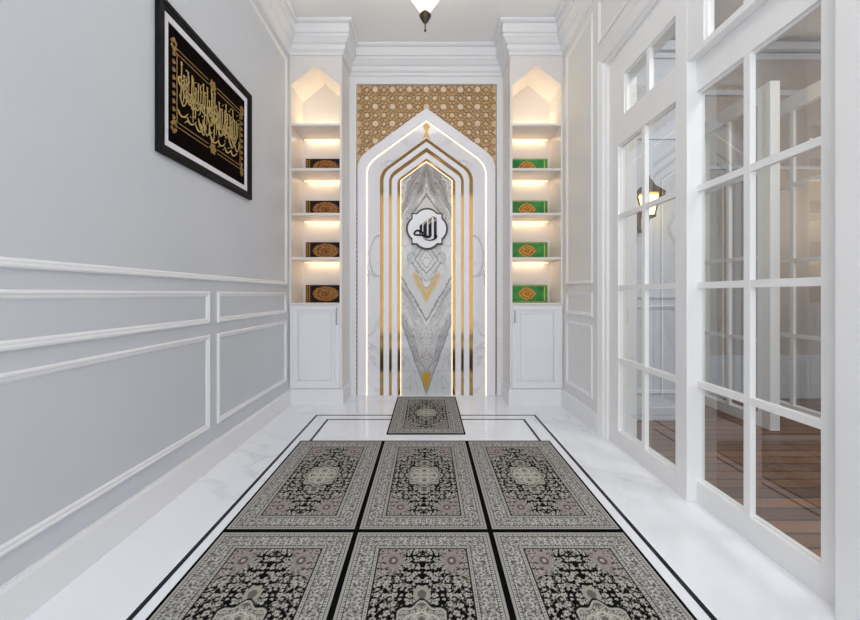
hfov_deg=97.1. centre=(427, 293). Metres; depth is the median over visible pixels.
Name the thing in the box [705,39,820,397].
wall
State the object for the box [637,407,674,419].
baseboard
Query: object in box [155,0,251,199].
calligraphy
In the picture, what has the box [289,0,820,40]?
ceiling
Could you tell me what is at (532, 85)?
tall cabinet
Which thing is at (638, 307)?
trim
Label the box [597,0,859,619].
door frame
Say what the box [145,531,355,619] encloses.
rug
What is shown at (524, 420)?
inlay
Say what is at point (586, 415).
baseboard
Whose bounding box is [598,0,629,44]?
trim
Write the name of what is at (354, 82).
surround
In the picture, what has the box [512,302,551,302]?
countertop
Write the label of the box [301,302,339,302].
countertop
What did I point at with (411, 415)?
rug
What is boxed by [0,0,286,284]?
trim
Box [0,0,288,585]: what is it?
wall
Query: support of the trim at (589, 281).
attached to the wall at (579, 60)
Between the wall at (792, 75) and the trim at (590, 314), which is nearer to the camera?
the trim at (590, 314)
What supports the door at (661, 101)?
in the wall at (579, 60)
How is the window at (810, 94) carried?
in the wall at (792, 75)
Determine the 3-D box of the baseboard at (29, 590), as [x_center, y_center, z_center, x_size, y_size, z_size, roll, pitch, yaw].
[-1.492,1.113,1.265,0.016,0.175,5.730,0,0,0]
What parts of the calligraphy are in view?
cloth panel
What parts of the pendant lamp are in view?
lamp shade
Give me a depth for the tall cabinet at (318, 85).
4.18 m
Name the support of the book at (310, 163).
on the tall cabinet at (318, 85)
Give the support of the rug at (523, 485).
on the floor
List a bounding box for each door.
[609,73,674,490]
[697,0,834,606]
[705,81,779,430]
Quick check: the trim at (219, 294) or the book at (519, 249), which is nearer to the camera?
the trim at (219, 294)
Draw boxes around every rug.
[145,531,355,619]
[223,441,382,530]
[329,531,512,619]
[356,441,489,530]
[386,397,465,434]
[467,441,623,530]
[490,531,697,619]
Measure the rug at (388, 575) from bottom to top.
0.007 m
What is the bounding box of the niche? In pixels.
[357,108,494,395]
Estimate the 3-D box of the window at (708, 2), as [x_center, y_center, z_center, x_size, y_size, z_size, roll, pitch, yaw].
[1.524,-1.535,1.800,0.032,0.310,0.540,0,0,0]
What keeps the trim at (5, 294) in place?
attached to the wall at (84, 180)
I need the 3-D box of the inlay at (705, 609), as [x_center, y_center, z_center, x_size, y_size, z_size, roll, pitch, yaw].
[-0.023,1.199,1.236,2.178,0.001,5.072,0,0,0]
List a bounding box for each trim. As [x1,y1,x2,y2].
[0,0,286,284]
[0,289,209,351]
[0,335,209,557]
[217,292,286,322]
[217,321,286,422]
[257,0,593,76]
[566,12,592,284]
[566,292,592,316]
[566,321,592,398]
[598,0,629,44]
[637,35,674,297]
[637,306,674,393]
[705,42,820,169]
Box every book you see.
[306,159,339,167]
[306,201,339,212]
[306,242,339,256]
[306,285,339,301]
[512,159,546,167]
[512,201,546,212]
[512,242,546,256]
[512,285,546,301]
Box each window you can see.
[625,18,674,112]
[706,0,746,37]
[756,80,820,417]
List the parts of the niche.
panel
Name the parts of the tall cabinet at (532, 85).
panel, panel, shelf, shelf, shelf, shelf, door, raised panel, panel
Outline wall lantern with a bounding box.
[637,175,665,233]
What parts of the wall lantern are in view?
lit glass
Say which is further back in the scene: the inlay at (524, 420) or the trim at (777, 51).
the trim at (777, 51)
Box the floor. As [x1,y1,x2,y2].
[25,394,834,619]
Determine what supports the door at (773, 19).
in the wall at (579, 60)
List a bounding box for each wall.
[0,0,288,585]
[563,0,639,411]
[637,59,674,406]
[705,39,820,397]
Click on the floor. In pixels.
(734, 579)
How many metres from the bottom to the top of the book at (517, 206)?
0.200 m
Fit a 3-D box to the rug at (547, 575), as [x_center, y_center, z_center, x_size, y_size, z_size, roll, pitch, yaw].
[0.650,1.195,1.326,0.674,0.007,1.175,0,0,0]
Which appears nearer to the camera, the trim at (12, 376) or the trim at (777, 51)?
the trim at (12, 376)
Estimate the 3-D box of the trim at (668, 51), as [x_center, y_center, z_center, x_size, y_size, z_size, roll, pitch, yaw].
[2.112,-1.210,3.575,0.745,2.500,0.090,0,0,0]
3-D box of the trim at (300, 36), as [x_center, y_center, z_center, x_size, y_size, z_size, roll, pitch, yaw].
[-0.021,-2.744,1.450,2.958,0.337,6.100,0,0,0]
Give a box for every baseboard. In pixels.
[0,389,290,619]
[562,389,596,433]
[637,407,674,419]
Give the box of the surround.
[349,77,502,394]
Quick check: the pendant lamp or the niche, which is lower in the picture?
the niche
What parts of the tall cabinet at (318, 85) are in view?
panel, door, shelf, shelf, shelf, shelf, raised panel, panel, panel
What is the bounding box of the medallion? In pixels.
[406,208,447,249]
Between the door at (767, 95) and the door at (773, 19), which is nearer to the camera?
the door at (773, 19)
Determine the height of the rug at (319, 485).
0.007 m
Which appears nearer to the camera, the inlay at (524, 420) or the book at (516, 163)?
the inlay at (524, 420)
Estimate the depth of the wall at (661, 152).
3.62 m
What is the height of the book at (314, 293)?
0.200 m
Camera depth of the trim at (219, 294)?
3.15 m
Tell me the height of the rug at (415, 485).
0.007 m
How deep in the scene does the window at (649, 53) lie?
2.60 m
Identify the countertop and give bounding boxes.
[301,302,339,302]
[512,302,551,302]
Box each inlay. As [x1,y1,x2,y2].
[126,415,716,619]
[309,419,540,440]
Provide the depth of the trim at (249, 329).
3.09 m
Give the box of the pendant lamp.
[411,0,438,31]
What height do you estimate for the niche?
3.388 m
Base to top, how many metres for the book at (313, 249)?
0.200 m
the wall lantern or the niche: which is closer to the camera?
the wall lantern
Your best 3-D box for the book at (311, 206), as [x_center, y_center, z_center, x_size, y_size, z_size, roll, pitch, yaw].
[-1.209,-0.981,4.425,0.414,0.200,0.060,0,0,0]
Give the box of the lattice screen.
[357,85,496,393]
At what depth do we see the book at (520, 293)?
4.40 m
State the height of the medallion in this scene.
0.491 m
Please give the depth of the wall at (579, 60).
3.61 m
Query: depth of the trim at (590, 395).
3.60 m
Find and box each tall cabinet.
[289,56,350,404]
[502,56,562,404]

